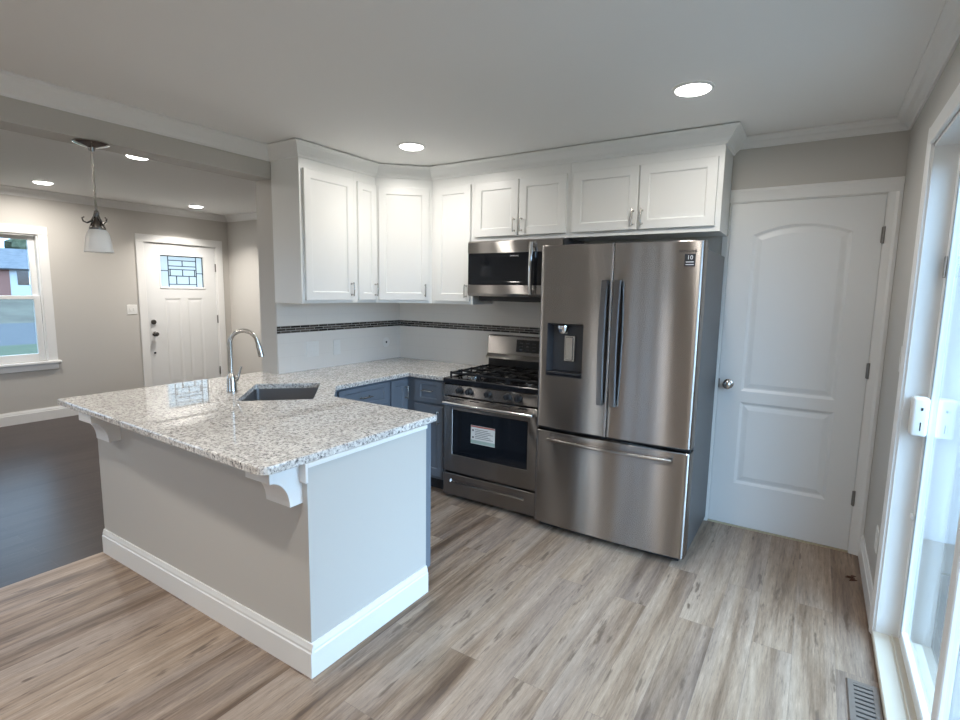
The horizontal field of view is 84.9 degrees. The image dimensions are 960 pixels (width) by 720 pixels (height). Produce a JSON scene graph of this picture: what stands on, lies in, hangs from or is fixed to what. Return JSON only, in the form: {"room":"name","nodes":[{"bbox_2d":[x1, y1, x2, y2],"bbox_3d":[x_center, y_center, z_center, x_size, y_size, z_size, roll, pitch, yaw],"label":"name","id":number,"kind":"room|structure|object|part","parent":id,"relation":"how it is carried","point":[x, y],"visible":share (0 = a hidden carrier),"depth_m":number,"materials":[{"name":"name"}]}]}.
{"room":"kitchen","nodes":[
{"label":"kitchen","id":0,"kind":"room"},
{"bbox_2d":[0,194,233,413],"bbox_3d":[-5.512,-0.509,4.704,0.120,2.600,7.110,6,9,32],"label":"wall","id":1,"kind":"structure","parent":0,"point":[99,344],"depth_m":6.11,"materials":[{"name":"grey paint"}]},
{"bbox_2d":[0,223,61,373],"bbox_3d":[-5.075,-0.618,5.335,0.165,1.548,1.218,6,9,32],"label":"window","id":2,"kind":"structure","parent":1,"relation":"in","point":[40,233],"depth_m":5.70,"materials":[{"name":"white paint"}]},
{"bbox_3d":[-5.102,-0.952,5.310,0.032,0.676,0.967,6,9,32],"label":"sash","id":3,"kind":"part","parent":2,"relation":"part of","materials":[{"name":"white paint"}]},
{"bbox_3d":[-5.083,-0.301,5.376,0.032,0.716,0.967,6,9,32],"label":"sash","id":4,"kind":"part","parent":2,"relation":"part of","materials":[{"name":"white paint"}]},
{"bbox_2d":[0,406,77,426],"bbox_3d":[-5.502,0.724,4.785,0.016,0.135,7.010,6,9,32],"label":"baseboard","id":5,"kind":"structure","parent":1,"relation":"attached to","point":[21,417],"depth_m":5.75,"materials":[{"name":"white paint"}]},
{"bbox_2d":[0,184,256,221],"bbox_3d":[-3.894,-1.480,3.483,3.745,0.084,7.010,6,9,32],"label":"crown molding","id":6,"kind":"structure","parent":1,"relation":"attached to","point":[4,189],"depth_m":6.25,"materials":[{"name":"white paint"}]},
{"bbox_2d":[126,305,137,313],"bbox_3d":[-4.297,-0.623,6.481,0.010,0.118,0.118,6,9,32],"label":"light switch","id":7,"kind":"object","parent":1,"relation":"attached to","point":[131,309],"visible":1,"depth_m":6.48,"materials":[{"name":"white plastic"}]},
{"bbox_2d":[134,233,227,386],"bbox_3d":[-3.983,-0.555,7.057,0.174,2.135,1.120,6,9,32],"label":"door","id":8,"kind":"structure","parent":1,"relation":"in","point":[179,287],"depth_m":6.99,"materials":[{"name":"white paint"}]},
{"bbox_2d":[0,129,256,214],"bbox_3d":[-3.893,-1.572,3.471,3.745,0.100,7.010,6,9,32],"label":"ceiling","id":9,"kind":"structure","parent":0,"point":[24,158],"depth_m":4.91,"materials":[{"name":"white paint"}]},
{"bbox_2d":[31,180,54,184],"bbox_3d":[-4.293,-1.738,5.155,0.188,0.020,0.188,6,9,32],"label":"recessed light","id":10,"kind":"object","parent":9,"relation":"in","point":[34,181],"visible":1,"depth_m":5.11,"materials":[{"name":"white paint"}]},
{"bbox_2d":[33,181,52,184],"bbox_3d":[-4.293,-1.737,5.155,0.152,0.019,0.152,6,9,32],"label":"diffuser","id":11,"kind":"object","parent":10,"relation":"attached to","point":[38,182],"depth_m":5.13,"materials":[{"name":"white plastic"}]},
{"bbox_2d":[123,154,148,159],"bbox_3d":[-2.648,-1.569,4.064,0.188,0.020,0.188,6,9,32],"label":"recessed light","id":12,"kind":"object","parent":9,"relation":"in","point":[132,157],"visible":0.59,"depth_m":4.05,"materials":[{"name":"white paint"}]},
{"bbox_2d":[187,205,203,207],"bbox_3d":[-3.529,-1.903,6.521,0.188,0.020,0.188,6,9,32],"label":"recessed light","id":13,"kind":"object","parent":9,"relation":"in","point":[192,206],"visible":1,"depth_m":6.47,"materials":[{"name":"white paint"}]},
{"bbox_2d":[0,95,270,180],"bbox_3d":[-2.246,-1.286,2.441,0.175,0.368,7.010,6,9,32],"label":"header beam","id":14,"kind":"structure","parent":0,"point":[18,116],"depth_m":2.84,"materials":[{"name":"grey paint"}]},
{"bbox_2d":[72,138,113,252],"bbox_3d":[-2.035,-0.856,2.775,0.160,0.564,0.160,6,9,32],"label":"pendant light","id":15,"kind":"object","parent":14,"relation":"hanging from","point":[97,239],"visible":1,"depth_m":2.76,"materials":[{"name":"white glass"}]},
{"bbox_3d":[-2.060,-0.752,2.763,0.010,0.068,0.067,8,10,42],"label":"scroll arm","id":16,"kind":"part","parent":15,"relation":"part of","materials":[{"name":"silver metal"}]},
{"bbox_3d":[-2.034,-0.936,2.765,0.010,0.340,0.011,6,9,32],"label":"rod","id":17,"kind":"part","parent":15,"relation":"part of","materials":[{"name":"silver metal"}]},
{"bbox_3d":[-2.039,-0.636,2.804,0.132,0.120,0.132,6,9,32],"label":"lamp shade","id":18,"kind":"part","parent":15,"relation":"part of","materials":[{"name":"white glass"}]},
{"bbox_3d":[-2.003,-0.753,2.780,0.063,0.067,0.028,6,9,32],"label":"scroll arm","id":19,"kind":"part","parent":15,"relation":"part of","materials":[{"name":"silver metal"}]},
{"bbox_2d":[227,220,262,374],"bbox_3d":[-1.993,-0.698,6.602,3.745,2.600,0.100,6,9,32],"label":"wall","id":20,"kind":"structure","parent":0,"point":[242,235],"depth_m":7.36,"materials":[{"name":"grey paint"}]},
{"bbox_2d":[98,425,425,642],"bbox_3d":[-1.077,0.677,2.918,1.738,0.854,1.112,6,9,32],"label":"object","id":21,"kind":"structure","parent":0,"point":[358,530],"depth_m":2.28,"materials":[{"name":"grey paint"}]},
{"bbox_2d":[78,412,120,441],"bbox_3d":[-1.961,0.339,2.707,0.140,0.158,0.128,6,9,32],"label":"corbel","id":22,"kind":"object","parent":21,"relation":"attached to","point":[106,431],"visible":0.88,"depth_m":2.69,"materials":[{"name":"white paint"}]},
{"bbox_2d":[102,529,427,678],"bbox_3d":[-1.191,1.055,2.784,1.754,0.135,0.721,6,9,32],"label":"baseboard","id":23,"kind":"structure","parent":21,"relation":"attached to","point":[310,659],"depth_m":2.31,"materials":[{"name":"white paint"}]},
{"bbox_2d":[245,466,302,507],"bbox_3d":[-0.761,0.459,1.940,0.140,0.158,0.138,6,9,32],"label":"corbel","id":24,"kind":"object","parent":21,"relation":"attached to","point":[284,487],"visible":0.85,"depth_m":1.92,"materials":[{"name":"white paint"}]},
{"bbox_2d":[299,425,426,483],"bbox_3d":[-0.465,0.382,2.237,0.044,0.073,0.717,6,9,32],"label":"trim","id":25,"kind":"structure","parent":21,"relation":"attached to","point":[303,469],"depth_m":2.09,"materials":[{"name":"white paint"}]},
{"bbox_2d":[255,179,395,373],"bbox_3d":[-0.945,-0.242,4.654,0.175,2.232,2.115,6,9,32],"label":"wall","id":26,"kind":"structure","parent":0,"point":[263,187],"depth_m":3.71,"materials":[{"name":"grey paint"}]},
{"bbox_2d":[0,70,269,161],"bbox_3d":[-2.714,-1.143,1.491,0.075,0.091,4.888,6,9,32],"label":"crown molding","id":27,"kind":"structure","parent":26,"relation":"attached to","point":[12,85],"depth_m":2.76,"materials":[{"name":"white paint"}]},
{"bbox_2d":[271,156,354,303],"bbox_3d":[-1.155,-0.884,3.726,0.339,0.951,0.480,6,9,32],"label":"upper cabinet","id":28,"kind":"object","parent":26,"relation":"attached to","point":[313,201],"visible":1,"depth_m":3.58,"materials":[{"name":"white paint"}]},
{"bbox_3d":[-1.048,-0.852,3.663,0.019,0.862,0.436,6,9,32],"label":"door","id":29,"kind":"part","parent":28,"relation":"part of","materials":[{"name":"white paint"}]},
{"bbox_2d":[276,303,399,373],"bbox_3d":[-1.087,-0.218,4.261,0.009,0.511,1.293,6,9,32],"label":"tiled wall","id":30,"kind":"structure","parent":26,"relation":"attached to","point":[361,329],"depth_m":4.16,"materials":[{"name":"tile"}]},
{"bbox_2d":[306,341,318,357],"bbox_3d":[-1.269,-0.083,3.982,0.008,0.118,0.118,6,9,32],"label":"wall outlet","id":31,"kind":"object","parent":30,"relation":"attached to","point":[312,347],"visible":1,"depth_m":3.98,"materials":[{"name":"white plastic"}]},
{"bbox_2d":[333,340,340,354],"bbox_3d":[-1.139,-0.102,4.183,0.008,0.118,0.072,6,9,32],"label":"wall outlet","id":32,"kind":"object","parent":30,"relation":"attached to","point":[336,343],"visible":1,"depth_m":4.17,"materials":[{"name":"white plastic"}]},
{"bbox_2d":[383,337,389,346],"bbox_3d":[-0.833,-0.160,4.660,0.006,0.090,0.090,6,9,32],"label":"wall outlet","id":33,"kind":"object","parent":30,"relation":"attached to","point":[386,341],"visible":1,"depth_m":4.66,"materials":[{"name":"white plastic"}]},
{"bbox_2d":[353,171,378,302],"bbox_3d":[-0.965,-0.920,4.021,0.339,0.951,0.223,6,9,32],"label":"upper cabinet","id":34,"kind":"object","parent":26,"relation":"attached to","point":[364,188],"visible":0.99,"depth_m":3.94,"materials":[{"name":"white paint"}]},
{"bbox_2d":[0,415,883,719],"bbox_3d":[-2.370,1.151,2.812,7.465,0.100,7.010,6,9,32],"label":"floor","id":35,"kind":"structure","parent":0,"point":[519,617],"depth_m":2.31,"materials":[{"name":"brown wood"}]},
{"bbox_2d":[335,380,388,405],"bbox_3d":[-1.058,0.565,3.784,0.680,0.854,0.539,6,9,32],"label":"base cabinet","id":36,"kind":"object","parent":35,"relation":"on","point":[376,393],"visible":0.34,"depth_m":3.63,"materials":[{"name":"blue wood"}]},
{"bbox_2d":[388,377,408,408],"bbox_3d":[-0.687,0.496,4.358,0.680,0.854,0.833,6,9,32],"label":"base cabinet","id":37,"kind":"object","parent":35,"relation":"on","point":[398,389],"visible":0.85,"depth_m":3.89,"materials":[{"name":"blue wood"}]},
{"bbox_2d":[408,376,447,488],"bbox_3d":[-0.247,0.527,4.173,0.367,0.854,0.674,6,9,32],"label":"base cabinet","id":38,"kind":"object","parent":35,"relation":"on","point":[425,395],"visible":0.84,"depth_m":3.88,"materials":[{"name":"blue wood"}]},
{"bbox_3d":[-0.381,0.596,3.918,0.270,0.530,0.019,6,9,32],"label":"door","id":39,"kind":"part","parent":38,"relation":"part of","materials":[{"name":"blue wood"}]},
{"bbox_3d":[-0.375,0.232,3.870,0.270,0.163,0.019,6,9,32],"label":"drawer","id":40,"kind":"part","parent":38,"relation":"part of","materials":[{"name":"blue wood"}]},
{"bbox_2d":[426,423,430,566],"bbox_3d":[-0.716,0.726,2.586,0.728,0.854,0.704,6,9,32],"label":"base cabinet","id":41,"kind":"object","parent":35,"relation":"on","point":[428,430],"visible":0.02,"depth_m":2.62,"materials":[{"name":"blue wood"}]},
{"bbox_2d":[442,334,539,516],"bbox_3d":[0.217,0.429,3.824,0.761,1.153,0.736,6,9,32],"label":"gas range","id":42,"kind":"object","parent":35,"relation":"on","point":[490,413],"visible":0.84,"depth_m":3.61,"materials":[{"name":"grey metal"}]},
{"bbox_3d":[-0.150,0.214,3.654,0.054,0.054,0.040,6,9,32],"label":"knob","id":43,"kind":"part","parent":42,"relation":"part of","materials":[{"name":"black plastic"}]},
{"bbox_3d":[-0.082,0.221,3.611,0.054,0.054,0.040,6,9,32],"label":"knob","id":44,"kind":"part","parent":42,"relation":"part of","materials":[{"name":"black plastic"}]},
{"bbox_2d":[472,429,492,441],"bbox_3d":[0.016,0.517,3.605,0.169,0.065,0.001,6,9,32],"label":"label","id":45,"kind":"object","parent":42,"relation":"on","point":[478,435],"depth_m":3.60,"materials":[{"name":"white paper"}]},
{"bbox_3d":[0.046,0.233,3.530,0.054,0.054,0.040,6,9,32],"label":"knob","id":46,"kind":"part","parent":42,"relation":"part of","materials":[{"name":"black plastic"}]},
{"bbox_3d":[0.040,0.328,3.528,0.711,0.026,0.069,6,9,32],"label":"handle","id":47,"kind":"part","parent":42,"relation":"part of","materials":[{"name":"silver metal"}]},
{"bbox_3d":[0.061,0.920,3.655,0.757,0.158,0.048,6,9,32],"label":"drawer","id":48,"kind":"part","parent":42,"relation":"part of","materials":[{"name":"silver metal"}]},
{"bbox_2d":[443,368,537,394],"bbox_3d":[0.219,0.143,3.782,0.761,0.038,0.595,6,9,32],"label":"cooktop","id":49,"kind":"object","parent":42,"relation":"in","point":[506,387],"depth_m":3.60,"materials":[{"name":"black metal"}]},
{"bbox_3d":[0.073,0.230,3.566,0.757,0.082,0.050,6,9,32],"label":"control panel","id":50,"kind":"part","parent":42,"relation":"part of","materials":[{"name":"silver metal"}]},
{"bbox_3d":[0.067,0.555,3.607,0.757,0.546,0.048,6,9,32],"label":"oven door","id":51,"kind":"part","parent":42,"relation":"part of","materials":[{"name":"silver metal"}]},
{"bbox_3d":[0.173,0.246,3.449,0.054,0.054,0.040,6,9,32],"label":"knob","id":52,"kind":"part","parent":42,"relation":"part of","materials":[{"name":"black plastic"}]},
{"bbox_3d":[0.402,0.060,4.058,0.749,0.139,0.073,6,9,32],"label":"vent panel","id":53,"kind":"part","parent":42,"relation":"part of","materials":[{"name":"black plastic"}]},
{"bbox_3d":[0.241,0.253,3.406,0.054,0.054,0.040,6,9,32],"label":"knob","id":54,"kind":"part","parent":42,"relation":"part of","materials":[{"name":"black plastic"}]},
{"bbox_2d":[534,240,724,560],"bbox_3d":[0.906,0.200,3.275,0.920,1.772,0.765,6,9,32],"label":"refrigerator","id":55,"kind":"object","parent":35,"relation":"on","point":[629,331],"visible":1,"depth_m":2.96,"materials":[{"name":"grey metal"}]},
{"bbox_3d":[0.572,-0.124,3.135,0.454,1.104,0.115,6,9,32],"label":"door","id":56,"kind":"part","parent":55,"relation":"part of","materials":[{"name":"silver metal"}]},
{"bbox_3d":[0.688,-0.093,2.960,0.038,0.708,0.062,6,9,32],"label":"handle","id":57,"kind":"part","parent":55,"relation":"part of","materials":[{"name":"silver metal"}]},
{"bbox_3d":[0.721,0.516,3.023,0.737,0.022,0.066,6,9,32],"label":"handle","id":58,"kind":"part","parent":55,"relation":"part of","materials":[{"name":"silver metal"}]},
{"bbox_3d":[0.754,0.762,3.123,0.920,0.598,0.115,6,9,32],"label":"freezer drawer","id":59,"kind":"part","parent":55,"relation":"part of","materials":[{"name":"silver metal"}]},
{"bbox_3d":[0.750,-0.087,2.921,0.038,0.708,0.062,6,9,32],"label":"handle","id":60,"kind":"part","parent":55,"relation":"part of","materials":[{"name":"silver metal"}]},
{"bbox_3d":[0.961,-0.086,2.888,0.462,1.104,0.115,6,9,32],"label":"door","id":61,"kind":"part","parent":55,"relation":"part of","materials":[{"name":"silver metal"}]},
{"bbox_2d":[846,575,856,580],"bbox_3d":[1.994,1.168,2.808,0.061,0.008,0.059,2,8,12],"label":"dry leaf","id":62,"kind":"object","parent":35,"relation":"on","point":[851,576],"visible":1,"depth_m":2.81,"materials":[{"name":"brown"}]},
{"bbox_2d":[846,678,883,719],"bbox_3d":[1.408,1.276,1.918,0.105,0.006,0.310,6,9,32],"label":"floor vent","id":63,"kind":"object","parent":35,"relation":"in","point":[864,700],"visible":1,"depth_m":1.95,"materials":[{"name":"grey metal"}]},
{"bbox_3d":[-1.332,0.642,3.150,0.923,0.854,0.998,6,9,32],"label":"base cabinet","id":64,"kind":"object","parent":35,"relation":"on","visible":0},
{"bbox_2d":[58,357,484,475],"bbox_3d":[-0.819,0.177,3.357,1.862,0.030,2.590,6,9,32],"label":"countertop","id":65,"kind":"structure","parent":64,"relation":"on","point":[265,437],"depth_m":2.55,"materials":[{"name":"stone"}]},
{"bbox_2d":[227,329,263,392],"bbox_3d":[-1.377,0.002,3.073,0.214,0.372,0.058,-1,8,-12],"label":"kitchen faucet","id":66,"kind":"object","parent":65,"relation":"on","point":[232,380],"visible":1,"depth_m":3.05,"materials":[{"name":"silver metal"}]},
{"bbox_3d":[-1.416,0.083,3.073,0.047,0.092,0.024,0,7,-5],"label":"lever","id":67,"kind":"part","parent":66,"relation":"part of","materials":[{"name":"silver metal"}]},
{"bbox_3d":[-1.377,-0.048,3.067,0.179,0.272,0.025,-1,8,-12],"label":"spout","id":68,"kind":"part","parent":66,"relation":"part of","materials":[{"name":"silver metal"}]},
{"bbox_2d":[243,388,317,400],"bbox_3d":[-1.180,0.316,3.144,0.444,0.198,0.568,-1,8,-12],"label":"sink","id":69,"kind":"object","parent":65,"relation":"in","point":[277,393],"visible":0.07,"depth_m":3.38,"materials":[{"name":"silver metal"}]},
{"bbox_2d":[0,0,946,166],"bbox_3d":[-0.898,-1.159,1.101,3.545,0.100,6.200,6,9,32],"label":"ceiling","id":70,"kind":"structure","parent":0,"point":[463,80],"depth_m":2.19,"materials":[{"name":"white paint"}]},
{"bbox_2d":[397,142,425,150],"bbox_3d":[-0.450,-1.397,3.451,0.188,0.020,0.188,6,9,32],"label":"recessed light","id":71,"kind":"object","parent":70,"relation":"in","point":[411,146],"visible":1,"depth_m":3.41,"materials":[{"name":"white paint"}]},
{"bbox_2d":[400,144,422,150],"bbox_3d":[-0.450,-1.397,3.451,0.152,0.019,0.152,6,9,32],"label":"diffuser","id":72,"kind":"object","parent":71,"relation":"attached to","point":[411,147],"depth_m":3.42,"materials":[{"name":"white plastic"}]},
{"bbox_2d":[671,80,714,96],"bbox_3d":[0.980,-1.239,2.414,0.188,0.020,0.188,6,9,32],"label":"recessed light","id":73,"kind":"object","parent":70,"relation":"in","point":[698,87],"visible":1,"depth_m":2.38,"materials":[{"name":"white paint"}]},
{"bbox_2d":[676,83,710,96],"bbox_3d":[0.980,-1.239,2.414,0.152,0.019,0.152,6,9,32],"label":"diffuser","id":74,"kind":"object","parent":73,"relation":"attached to","point":[683,89],"depth_m":2.39,"materials":[{"name":"white plastic"}]},
{"bbox_2d":[584,130,910,254],"bbox_3d":[0.825,-0.270,3.862,3.645,2.550,0.100,6,9,32],"label":"wall","id":75,"kind":"structure","parent":0,"point":[882,155],"depth_m":2.99,"materials":[{"name":"grey paint"}]},
{"bbox_2d":[375,177,431,302],"bbox_3d":[-0.634,-0.950,4.295,0.598,0.951,0.597,6,9,32],"label":"upper cabinet","id":76,"kind":"object","parent":75,"relation":"attached to","point":[403,206],"visible":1,"depth_m":4.08,"materials":[{"name":"white paint"}]},
{"bbox_2d":[432,175,492,304],"bbox_3d":[-0.149,-0.921,4.135,0.393,0.951,0.346,6,9,32],"label":"upper cabinet","id":77,"kind":"object","parent":75,"relation":"attached to","point":[452,198],"visible":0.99,"depth_m":4.03,"materials":[{"name":"white paint"}]},
{"bbox_3d":[-0.208,-0.885,4.023,0.322,0.862,0.019,6,9,32],"label":"door","id":78,"kind":"part","parent":77,"relation":"part of","materials":[{"name":"white paint"}]},
{"bbox_2d":[400,301,540,364],"bbox_3d":[0.010,-0.054,4.350,1.789,0.970,0.009,6,9,32],"label":"tiled wall","id":79,"kind":"structure","parent":75,"relation":"attached to","point":[454,333],"depth_m":4.44,"materials":[{"name":"tile"}]},
{"bbox_2d":[474,163,584,241],"bbox_3d":[0.342,-1.105,3.796,0.764,0.483,0.346,6,9,32],"label":"upper cabinet","id":80,"kind":"object","parent":75,"relation":"attached to","point":[531,203],"visible":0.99,"depth_m":3.66,"materials":[{"name":"white paint"}]},
{"bbox_3d":[0.117,-1.089,3.788,0.362,0.386,0.019,6,9,32],"label":"door","id":81,"kind":"part","parent":80,"relation":"part of","materials":[{"name":"white paint"}]},
{"bbox_2d":[467,238,583,301],"bbox_3d":[0.312,-0.642,3.816,0.751,0.433,0.433,6,9,32],"label":"microwave","id":82,"kind":"object","parent":80,"relation":"attached to","point":[498,270],"visible":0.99,"depth_m":3.70,"materials":[{"name":"grey metal"}]},
{"bbox_3d":[0.154,-0.649,3.745,0.555,0.226,0.034,6,9,32],"label":"door","id":83,"kind":"part","parent":82,"relation":"part of","materials":[{"name":"black glass"}]},
{"bbox_3d":[0.232,-0.488,3.714,0.751,0.081,0.035,6,9,32],"label":"trim","id":84,"kind":"part","parent":82,"relation":"part of","materials":[{"name":"silver metal"}]},
{"bbox_3d":[0.237,-0.797,3.674,0.751,0.087,0.035,6,9,32],"label":"trim","id":85,"kind":"part","parent":82,"relation":"part of","materials":[{"name":"silver metal"}]},
{"bbox_3d":[0.347,-0.623,3.570,0.026,0.353,0.055,6,9,32],"label":"handle","id":86,"kind":"part","parent":82,"relation":"part of","materials":[{"name":"silver metal"}]},
{"bbox_3d":[0.469,-0.618,3.545,0.189,0.226,0.034,6,9,32],"label":"control panel","id":87,"kind":"part","parent":82,"relation":"part of","materials":[{"name":"black glass"}]},
{"bbox_3d":[0.427,-1.058,3.592,0.354,0.386,0.019,6,9,32],"label":"door","id":88,"kind":"part","parent":80,"relation":"part of","materials":[{"name":"white paint"}]},
{"bbox_2d":[569,144,732,241],"bbox_3d":[1.060,-1.035,3.346,0.933,0.483,0.356,6,9,32],"label":"upper cabinet","id":89,"kind":"object","parent":75,"relation":"attached to","point":[682,193],"visible":1,"depth_m":3.20,"materials":[{"name":"white paint"}]},
{"bbox_2d":[266,122,746,180],"bbox_3d":[0.111,-1.360,3.534,3.094,0.086,0.908,2,8,10],"label":"crown molding","id":90,"kind":"structure","parent":89,"relation":"attached to","point":[733,135],"depth_m":3.44,"materials":[{"name":"white paint"}]},
{"bbox_3d":[0.798,-1.022,3.357,0.428,0.386,0.019,6,9,32],"label":"door","id":91,"kind":"part","parent":89,"relation":"part of","materials":[{"name":"white paint"}]},
{"bbox_3d":[1.170,-0.985,3.120,0.440,0.386,0.019,6,9,32],"label":"door","id":92,"kind":"part","parent":89,"relation":"part of","materials":[{"name":"white paint"}]},
{"bbox_2d":[704,176,904,555],"bbox_3d":[1.885,0.046,3.173,0.871,2.136,0.170,6,9,32],"label":"door","id":93,"kind":"structure","parent":75,"relation":"in","point":[808,273],"depth_m":3.13,"materials":[{"name":"white paint"}]},
{"bbox_3d":[1.570,0.155,3.328,0.062,0.062,0.066,6,9,32],"label":"knob","id":94,"kind":"part","parent":93,"relation":"part of","materials":[{"name":"silver metal"}]},
{"bbox_2d":[864,41,959,586],"bbox_3d":[0.624,0.193,0.279,0.120,2.550,6.200,6,9,32],"label":"wall","id":95,"kind":"structure","parent":0,"point":[949,79],"depth_m":2.54,"materials":[{"name":"grey paint"}]},
{"bbox_2d":[739,0,959,149],"bbox_3d":[0.236,-0.966,0.391,0.847,0.061,6.200,6,9,32],"label":"crown molding","id":96,"kind":"structure","parent":95,"relation":"attached to","point":[945,38],"depth_m":2.51,"materials":[{"name":"white paint"}]},
{"bbox_2d":[858,535,872,625],"bbox_3d":[2.005,1.117,2.727,0.016,0.130,0.799,6,9,32],"label":"baseboard","id":97,"kind":"structure","parent":95,"relation":"attached to","point":[866,577],"depth_m":2.68,"materials":[{"name":"white paint"}]},
{"bbox_2d":[874,525,879,553],"bbox_3d":[1.905,0.860,2.522,0.008,0.118,0.072,6,9,32],"label":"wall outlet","id":98,"kind":"object","parent":95,"relation":"attached to","point":[877,526],"visible":1,"depth_m":2.50,"materials":[{"name":"white plastic"}]},
{"bbox_2d":[898,346,902,371],"bbox_3d":[1.859,-0.002,2.317,0.010,0.118,0.072,6,9,32],"label":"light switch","id":99,"kind":"object","parent":95,"relation":"attached to","point":[901,346],"visible":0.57,"depth_m":2.32,"materials":[{"name":"white plastic"}]},
{"bbox_2d":[869,83,959,719],"bbox_3d":[1.341,0.251,1.396,0.178,2.170,1.970,6,9,32],"label":"door","id":100,"kind":"structure","parent":95,"relation":"in","point":[907,690],"depth_m":2.11,"materials":[{"name":"white paint"}]},
{"bbox_3d":[1.326,1.309,1.532,0.172,0.036,1.810,6,9,32],"label":"sill","id":101,"kind":"part","parent":100,"relation":"part of","materials":[{"name":"beige wood"}]},
{"bbox_3d":[1.785,0.228,2.134,0.054,0.160,0.067,6,9,32],"label":"handle","id":102,"kind":"part","parent":100,"relation":"part of","materials":[{"name":"white plastic"}]},
{"bbox_3d":[1.596,0.232,1.760,0.026,2.049,0.919,6,9,32],"label":"fixed panel","id":103,"kind":"part","parent":100,"relation":"part of","materials":[{"name":"white paint"}]},
{"bbox_3d":[1.098,0.317,1.044,0.026,2.049,0.944,6,9,32],"label":"sliding panel","id":104,"kind":"part","parent":100,"relation":"part of","materials":[{"name":"white paint"}]},
{"bbox_2d":[923,265,959,544],"bbox_3d":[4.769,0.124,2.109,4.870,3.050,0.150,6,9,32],"label":"glass pane","id":105,"kind":"structure","parent":0,"point":[943,509],"depth_m":3.27,"materials":[{"name":"clear glass"}]},
{"label":"outside","id":106,"kind":"structure","parent":0,"visible":0},
{"bbox_2d":[910,539,954,687],"bbox_3d":[2.594,1.589,0.220,3.470,0.100,5.550,6,9,32],"label":"deck","id":107,"kind":"object","parent":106,"point":[936,561],"depth_m":2.66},
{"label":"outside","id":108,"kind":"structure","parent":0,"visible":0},
{"bbox_2d":[0,299,34,323],"bbox_3d":[-44.964,-5.259,44.759,55.000,1.400,140.000,6,9,32],"label":"bank","id":109,"kind":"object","parent":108,"point":[11,310],"depth_m":29.70,"materials":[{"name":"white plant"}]},
{"bbox_2d":[0,248,30,295],"bbox_3d":[-32.219,-6.467,39.371,9.000,3.400,23.800,6,9,32],"label":"neighbor house","id":110,"kind":"structure","parent":109,"relation":"on","point":[14,267],"depth_m":34.79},
{"bbox_3d":[-31.044,-5.056,33.904,0.050,1.750,1.050,6,9,32],"label":"entry door","id":111,"kind":"part","parent":110,"relation":"part of","materials":[{"name":"brown"}]},
{"bbox_2d":[4,239,26,248],"bbox_3d":[-41.251,-9.352,49.087,4.399,5.920,4.649,6,9,32],"label":"tree","id":112,"kind":"object","parent":109,"relation":"on","point":[10,243],"visible":0.09,"depth_m":47.02,"materials":[{"name":"green plant"}]},
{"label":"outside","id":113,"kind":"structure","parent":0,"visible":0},
{"bbox_2d":[0,344,37,355],"bbox_3d":[-5.038,-0.688,19.507,14.915,0.150,100.000,6,9,32],"label":"lawn","id":114,"kind":"structure","parent":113,"point":[26,348],"depth_m":15.96,"materials":[{"name":"green plant"}]},
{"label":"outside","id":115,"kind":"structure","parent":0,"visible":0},
{"bbox_2d":[0,323,36,345],"bbox_3d":[-16.574,-1.755,26.834,12.500,0.001,100.000,6,9,32],"label":"road","id":116,"kind":"structure","parent":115,"point":[10,333],"depth_m":21.02,"materials":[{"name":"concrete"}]}
]}

